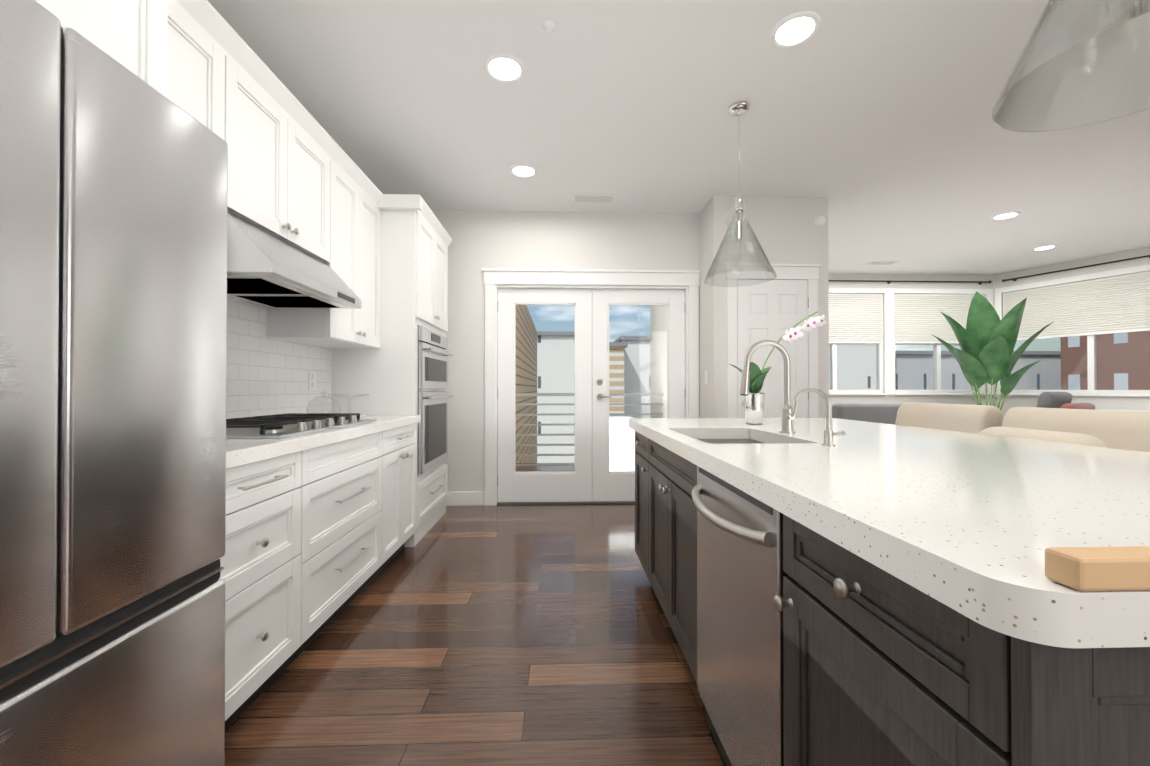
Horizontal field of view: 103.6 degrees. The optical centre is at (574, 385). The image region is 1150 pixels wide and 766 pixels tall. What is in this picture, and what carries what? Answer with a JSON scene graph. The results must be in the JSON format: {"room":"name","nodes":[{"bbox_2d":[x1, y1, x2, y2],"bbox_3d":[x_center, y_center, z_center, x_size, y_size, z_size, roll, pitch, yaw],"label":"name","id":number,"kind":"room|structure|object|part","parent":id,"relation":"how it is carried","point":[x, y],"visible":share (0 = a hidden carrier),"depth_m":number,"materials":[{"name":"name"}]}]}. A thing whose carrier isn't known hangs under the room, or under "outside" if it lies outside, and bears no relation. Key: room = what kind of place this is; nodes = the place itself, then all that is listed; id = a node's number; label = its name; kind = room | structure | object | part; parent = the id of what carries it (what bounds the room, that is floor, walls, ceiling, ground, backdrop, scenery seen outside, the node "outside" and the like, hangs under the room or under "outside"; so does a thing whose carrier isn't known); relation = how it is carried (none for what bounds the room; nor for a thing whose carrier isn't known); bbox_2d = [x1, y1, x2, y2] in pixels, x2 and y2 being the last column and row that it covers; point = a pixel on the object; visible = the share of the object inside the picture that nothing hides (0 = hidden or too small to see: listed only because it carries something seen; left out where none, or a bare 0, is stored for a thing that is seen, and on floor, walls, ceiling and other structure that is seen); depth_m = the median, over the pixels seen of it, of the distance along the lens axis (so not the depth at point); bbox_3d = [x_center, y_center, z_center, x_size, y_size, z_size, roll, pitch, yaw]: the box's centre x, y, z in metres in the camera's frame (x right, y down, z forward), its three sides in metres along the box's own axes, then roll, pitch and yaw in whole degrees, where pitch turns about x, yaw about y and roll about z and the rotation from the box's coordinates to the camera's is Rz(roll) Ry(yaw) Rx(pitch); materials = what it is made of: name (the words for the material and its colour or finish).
{"room":"kitchen","nodes":[
{"label":"kitchen","id":0,"kind":"room"},
{"bbox_2d":[35,0,178,105],"bbox_3d":[-1.343,-1.010,0.796,0.536,0.630,0.816,0,0,-2],"label":"upper cabinet","id":1,"kind":"object","parent":0,"relation":"attached to","point":[141,35],"depth_m":1.13,"materials":[{"name":"white wood"}]},
{"bbox_2d":[179,0,242,319],"bbox_3d":[-1.461,-0.793,1.476,0.346,1.055,0.511,0,0,-2],"label":"upper cabinet","id":2,"kind":"object","parent":0,"relation":"attached to","point":[202,32],"depth_m":1.59,"materials":[{"name":"white wood"}]},
{"bbox_2d":[227,24,366,311],"bbox_3d":[-1.396,-0.866,2.058,0.516,0.900,0.770,0,0,-2],"label":"upper cabinet","id":3,"kind":"object","parent":0,"relation":"attached to","point":[297,202],"depth_m":2.02,"materials":[{"name":"white wood"}]},
{"bbox_2d":[251,180,382,351],"bbox_3d":[-1.505,-0.784,2.759,0.346,1.055,0.761,0,0,-2],"label":"upper cabinet","id":4,"kind":"object","parent":0,"relation":"attached to","point":[305,327],"depth_m":2.75,"materials":[{"name":"white wood"}]},
{"bbox_2d":[225,463,725,765],"bbox_3d":[3.170,1.162,1.872,9.900,0.100,9.850,0,0,-2],"label":"floor","id":5,"kind":"structure","parent":0,"point":[519,635],"depth_m":1.80,"materials":[{"name":"brown wood"}]},
{"bbox_2d":[0,0,227,765],"bbox_3d":[-1.253,0.225,0.790,0.696,1.760,0.800,0,0,-2],"label":"fridge","id":6,"kind":"object","parent":5,"relation":"on","point":[113,270],"visible":1,"depth_m":0.88,"materials":[{"name":"grey metal"}]},
{"bbox_2d":[219,452,306,730],"bbox_3d":[-1.336,0.677,1.470,0.596,0.865,0.510,0,0,-2],"label":"base cabinet","id":7,"kind":"object","parent":5,"relation":"on","point":[264,573],"depth_m":1.52,"materials":[{"name":"white wood"}]},
{"bbox_2d":[307,432,390,646],"bbox_3d":[-1.360,0.682,2.150,0.596,0.865,0.851,0,0,-2],"label":"base cabinet","id":8,"kind":"object","parent":5,"relation":"on","point":[349,482],"depth_m":2.10,"materials":[{"name":"white wood"}]},
{"bbox_2d":[226,416,418,471],"bbox_3d":[-1.348,0.225,2.177,0.621,0.050,1.918,0,0,-2],"label":"countertop","id":9,"kind":"structure","parent":8,"relation":"on","point":[246,444],"depth_m":1.80,"materials":[{"name":"white stone"}]},
{"bbox_2d":[327,194,450,540],"bbox_3d":[-1.401,-0.091,3.578,0.612,2.430,0.882,0,0,-2],"label":"tall cabinet","id":10,"kind":"object","parent":5,"relation":"on","point":[337,376],"depth_m":3.15,"materials":[{"name":"white wood"}]},
{"bbox_2d":[391,424,418,560],"bbox_3d":[-1.383,0.686,2.824,0.596,0.865,0.620,0,0,-2],"label":"base cabinet","id":11,"kind":"object","parent":5,"relation":"on","point":[404,441],"depth_m":2.91,"materials":[{"name":"white wood"}]},
{"bbox_2d":[832,403,902,424],"bbox_3d":[3.396,0.672,5.495,0.900,0.930,0.870,0,0,-2],"label":"armchair","id":12,"kind":"object","parent":5,"relation":"on","point":[885,413],"visible":0.06,"depth_m":5.06,"materials":[{"name":"grey fabric"}]},
{"bbox_2d":[631,428,1149,765],"bbox_3d":[0.894,0.678,1.619,1.128,0.865,2.325,0,0,-2],"label":"kitchen island","id":13,"kind":"object","parent":5,"relation":"on","point":[829,590],"depth_m":0.75,"materials":[{"name":"black"}]},
{"bbox_2d":[629,418,1149,655],"bbox_3d":[1.006,0.221,1.618,1.285,0.050,2.380,0,0,-2],"label":"island countertop","id":14,"kind":"structure","parent":13,"relation":"on","point":[1050,541],"depth_m":0.70,"materials":[{"name":"white stone"}]},
{"bbox_2d":[697,436,776,443],"bbox_3d":[0.629,0.352,1.810,0.417,0.234,0.622,0,0,-2],"label":"sink","id":15,"kind":"object","parent":14,"relation":"in","point":[712,439],"depth_m":2.04,"materials":[{"name":"grey metal"}]},
{"bbox_2d":[740,340,796,431],"bbox_3d":[0.800,0.004,1.865,0.230,0.387,0.096,0,0,-2],"label":"faucet","id":16,"kind":"object","parent":14,"relation":"on","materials":[{"name":"silver metal"}]},
{"bbox_2d":[729,312,825,423],"bbox_3d":[1.055,-0.091,2.356,0.474,0.582,0.171,0,0,-2],"label":"orchid","id":17,"kind":"object","parent":14,"relation":"on","point":[754,404],"visible":0.92,"depth_m":2.32,"materials":[{"name":"plant"}]},
{"bbox_2d":[793,388,844,443],"bbox_3d":[0.792,0.102,1.482,0.117,0.186,0.089,0,0,-2],"label":"faucet","id":18,"kind":"object","parent":14,"relation":"on","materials":[{"name":"silver metal"}]},
{"bbox_2d":[895,402,1002,433],"bbox_3d":[1.861,0.611,2.556,0.590,1.013,0.580,0,0,-2],"label":"bar chair","id":19,"kind":"object","parent":5,"relation":"on","point":[976,419],"visible":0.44,"depth_m":2.46,"materials":[{"name":"beige fabric"}]},
{"bbox_2d":[931,291,1052,410],"bbox_3d":[5.467,-0.044,5.982,0.950,2.369,0.871,0,0,-2],"label":"plant","id":20,"kind":"object","parent":5,"relation":"on","point":[987,338],"visible":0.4,"depth_m":5.93,"materials":[{"name":"green plant"}]},
{"bbox_2d":[978,407,1149,451],"bbox_3d":[1.885,0.606,1.876,0.590,1.013,0.580,0,0,-2],"label":"sofa","id":21,"kind":"object","parent":5,"relation":"on","point":[1124,430],"visible":0.19,"depth_m":1.80,"materials":[{"name":"beige fabric"}]},
{"bbox_2d":[1036,392,1149,411],"bbox_3d":[6.473,0.604,4.890,0.940,1.057,2.470,0,0,-24],"label":"sofa","id":22,"kind":"object","parent":5,"relation":"on","point":[1054,399],"visible":0.1,"depth_m":5.55,"materials":[{"name":"white fabric"}]},
{"bbox_2d":[431,210,699,491],"bbox_3d":[-0.272,-0.261,4.364,2.930,2.780,0.150,0,0,-2],"label":"wall","id":23,"kind":"structure","parent":0,"point":[568,240],"depth_m":4.28,"materials":[{"name":"white paint"}]},
{"bbox_2d":[446,268,697,505],"bbox_3d":[-0.014,0.017,4.352,2.445,2.225,0.187,0,0,-2],"label":"door frame","id":24,"kind":"structure","parent":23,"relation":"attached to","point":[495,279],"depth_m":4.28,"materials":[{"name":"white wood"}]},
{"bbox_2d":[497,288,684,501],"bbox_3d":[0.164,0.094,4.340,1.812,2.041,0.105,0,0,-2],"label":"doors","id":25,"kind":"structure","parent":23,"relation":"in","point":[591,478],"depth_m":4.35,"materials":[{"name":"white wood"}]},
{"bbox_2d":[207,0,1149,274],"bbox_3d":[3.170,-1.718,1.891,9.900,0.100,9.850,0,0,-2],"label":"ceiling","id":26,"kind":"structure","parent":0,"point":[881,130],"depth_m":2.77,"materials":[{"name":"white paint"}]},
{"bbox_2d":[484,53,524,82],"bbox_3d":[-0.368,-1.659,2.374,0.214,0.010,0.214,0,0,-2],"label":"recessed light","id":27,"kind":"object","parent":26,"relation":"in","point":[505,67],"visible":1,"depth_m":2.36,"materials":[{"name":"white plastic"}]},
{"bbox_2d":[510,164,536,177],"bbox_3d":[-0.397,-1.651,3.494,0.214,0.010,0.214,0,0,-2],"label":"recessed light","id":28,"kind":"object","parent":26,"relation":"in","point":[523,170],"visible":1,"depth_m":3.48,"materials":[{"name":"white plastic"}]},
{"bbox_2d":[543,20,555,31],"bbox_3d":[-0.118,-1.654,2.092,0.059,0.023,0.059,0,0,-11],"label":"smoke detector","id":29,"kind":"object","parent":26,"relation":"attached to","point":[550,26],"depth_m":2.08,"materials":[{"name":"white plastic"}]},
{"bbox_2d":[572,194,615,201],"bbox_3d":[0.166,-1.648,3.993,0.380,0.010,0.150,0,0,-2],"label":"ceiling vent","id":30,"kind":"object","parent":26,"relation":"in","point":[591,198],"depth_m":3.98,"materials":[{"name":"white metal"}]},
{"bbox_2d":[704,101,776,286],"bbox_3d":[0.981,-1.147,2.707,0.410,1.030,0.410,0,0,-2],"label":"pendant light","id":31,"kind":"object","parent":26,"relation":"hanging from","point":[738,109],"visible":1,"depth_m":2.69,"materials":[{"name":"clear glass"}]},
{"bbox_2d":[770,11,820,47],"bbox_3d":[1.031,-1.660,2.122,0.214,0.010,0.214,0,0,-2],"label":"recessed light","id":32,"kind":"object","parent":26,"relation":"in","point":[795,29],"visible":1,"depth_m":2.11,"materials":[{"name":"white plastic"}]},
{"bbox_2d":[814,215,825,225],"bbox_3d":[2.149,-1.444,3.964,0.090,0.090,0.032,0,0,-2],"label":"smoke detector","id":33,"kind":"object","parent":26,"relation":"attached to","point":[820,220],"depth_m":3.95,"materials":[{"name":"white plastic"}]},
{"bbox_2d":[865,261,898,264],"bbox_3d":[4.103,-1.634,6.050,0.350,0.010,0.160,0,0,-2],"label":"ceiling vent","id":34,"kind":"object","parent":26,"relation":"in","point":[873,262],"depth_m":6.04,"materials":[{"name":"white metal"}]},
{"bbox_2d":[991,211,1020,219],"bbox_3d":[4.185,-1.645,4.402,0.214,0.010,0.214,0,0,-2],"label":"recessed light","id":35,"kind":"object","parent":26,"relation":"in","point":[1005,215],"visible":0.96,"depth_m":4.38,"materials":[{"name":"white plastic"}]},
{"bbox_2d":[1032,245,1057,250],"bbox_3d":[5.601,-1.638,5.401,0.214,0.010,0.214,0,0,-2],"label":"recessed light","id":36,"kind":"object","parent":26,"relation":"in","point":[1045,247],"visible":1,"depth_m":5.38,"materials":[{"name":"white plastic"}]},
{"bbox_2d":[991,0,1149,131],"bbox_3d":[1.065,-1.134,0.859,0.410,1.080,0.410,0,0,-2],"label":"pendant light","id":37,"kind":"object","parent":26,"relation":"hanging from","point":[1062,26],"visible":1,"depth_m":0.89,"materials":[{"name":"clear glass"}]},
{"bbox_2d":[650,196,828,417],"bbox_3d":[1.667,-0.255,5.294,1.030,2.780,2.825,0,0,-2],"label":"wall","id":38,"kind":"structure","parent":0,"point":[787,230],"depth_m":3.96,"materials":[{"name":"white paint"}]},
{"bbox_2d":[705,371,707,383],"bbox_3d":[1.197,-0.072,4.126,0.009,0.120,0.075,0,0,-2],"label":"wall switch","id":39,"kind":"object","parent":38,"relation":"attached to","point":[706,372],"depth_m":4.12,"materials":[{"name":"white plastic"}]},
{"bbox_2d":[698,263,821,417],"bbox_3d":[1.698,0.015,4.118,1.050,2.226,0.398,0,0,-2],"label":"door frame","id":40,"kind":"structure","parent":38,"relation":"attached to","point":[810,272],"depth_m":3.94,"materials":[{"name":"white wood"}]},
{"bbox_3d":[1.729,0.098,3.917,0.633,2.037,0.074,0,0,-2],"label":"closet door","id":41,"kind":"part","parent":38,"relation":"part of","materials":[{"name":"white wood"}]},
{"bbox_2d":[828,274,995,417],"bbox_3d":[4.271,-0.245,6.697,4.270,2.780,0.201,0,0,-2],"label":"window frame","id":42,"kind":"structure","parent":0,"point":[885,391],"depth_m":6.68,"materials":[{"name":"white paint"}]},
{"bbox_2d":[829,293,882,342],"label":"shades","id":43,"kind":"object","parent":42,"relation":"attached to","point":[853,317],"depth_m":6.65,"materials":[{"name":"grey fabric"}]},
{"bbox_2d":[894,294,974,343],"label":"shades","id":44,"kind":"object","parent":42,"relation":"attached to","point":[917,317],"depth_m":6.69,"materials":[{"name":"grey fabric"}]},
{"bbox_2d":[829,255,1149,284],"bbox_3d":[4.923,-1.524,5.321,4.819,0.050,2.708,0,0,-2],"label":"curtain rod","id":45,"kind":"object","parent":42,"relation":"attached to","point":[979,282],"visible":0.75,"depth_m":6.56,"materials":[{"name":"grey metal"}]},
{"bbox_2d":[993,247,1149,426],"bbox_3d":[6.917,-0.254,5.333,0.150,2.780,3.100,0,0,-24],"label":"wall","id":46,"kind":"structure","parent":0,"point":[1112,402],"depth_m":5.89,"materials":[{"name":"white paint"}]},
{"bbox_2d":[1003,271,1149,340],"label":"shades","id":47,"kind":"object","parent":46,"relation":"attached to","point":[1114,304],"depth_m":5.85,"materials":[{"name":"grey fabric"}]},
{"bbox_2d":[996,264,1149,397],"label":"window","id":48,"kind":"structure","parent":0,"point":[1091,366],"depth_m":5.84,"materials":[{"name":"glass"}]},
{"label":"outside","id":49,"kind":"structure","parent":0,"visible":0},
{"bbox_3d":[3.507,10.468,40.069,170.000,0.200,160.000,0,0,-2],"label":"ground","id":50,"kind":"structure","parent":49,"visible":0},
{"bbox_2d":[537,331,574,462],"bbox_3d":[-7.249,3.414,35.745,16.600,13.850,12.400,0,0,-2],"label":"building","id":51,"kind":"structure","parent":50,"relation":"on","point":[558,354],"depth_m":29.96,"materials":[{"name":"grey"}]},
{"bbox_2d":[609,342,627,415],"bbox_3d":[2.031,3.900,33.559,1.800,12.850,13.400,0,0,-2],"label":"building","id":52,"kind":"structure","parent":50,"relation":"on","point":[615,376],"depth_m":27.10,"materials":[{"name":"grey"}]},
{"bbox_2d":[614,336,875,417],"bbox_3d":[11.757,3.615,35.896,18.200,13.450,13.400,0,0,-2],"label":"building","id":53,"kind":"structure","parent":50,"relation":"on","point":[864,353],"depth_m":29.19,"materials":[{"name":"grey"}]},
{"bbox_2d":[895,351,1060,389],"bbox_3d":[40.089,4.032,38.367,37.400,12.650,14.400,0,0,-2],"label":"building","id":54,"kind":"structure","parent":50,"relation":"on","point":[1043,383],"depth_m":30.90,"materials":[{"name":"grey"}]},
{"bbox_2d":[1060,331,1149,389],"bbox_3d":[36.587,2.937,9.237,14.400,14.450,36.400,0,0,-2],"label":"brick building","id":55,"kind":"structure","parent":50,"relation":"on","point":[1115,370],"depth_m":24.53,"materials":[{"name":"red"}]},
{"bbox_3d":[0.054,1.200,5.196,3.100,0.110,1.490,0,0,-2],"label":"floor","id":56,"kind":"structure","parent":0,"visible":0},
{"bbox_2d":[516,305,535,392],"bbox_3d":[-0.998,4.258,8.712,0.120,11.600,8.450,0,0,-2],"label":"slatted wall","id":57,"kind":"structure","parent":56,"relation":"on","point":[528,329],"depth_m":8.50,"materials":[{"name":"brown wood"}]},
{"bbox_2d":[516,393,662,465],"bbox_3d":[0.362,0.624,5.856,2.390,1.050,0.070,0,0,-2],"label":"rail","id":58,"kind":"object","parent":56,"relation":"on","point":[522,455],"depth_m":5.86,"materials":[{"name":"silver metal"}]},
{"bbox_2d":[609,413,634,470],"bbox_3d":[0.471,0.766,5.459,0.450,0.760,0.500,0,0,-2],"label":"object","id":59,"kind":"object","parent":56,"relation":"on","point":[625,425],"depth_m":5.21,"materials":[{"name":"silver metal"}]}
]}

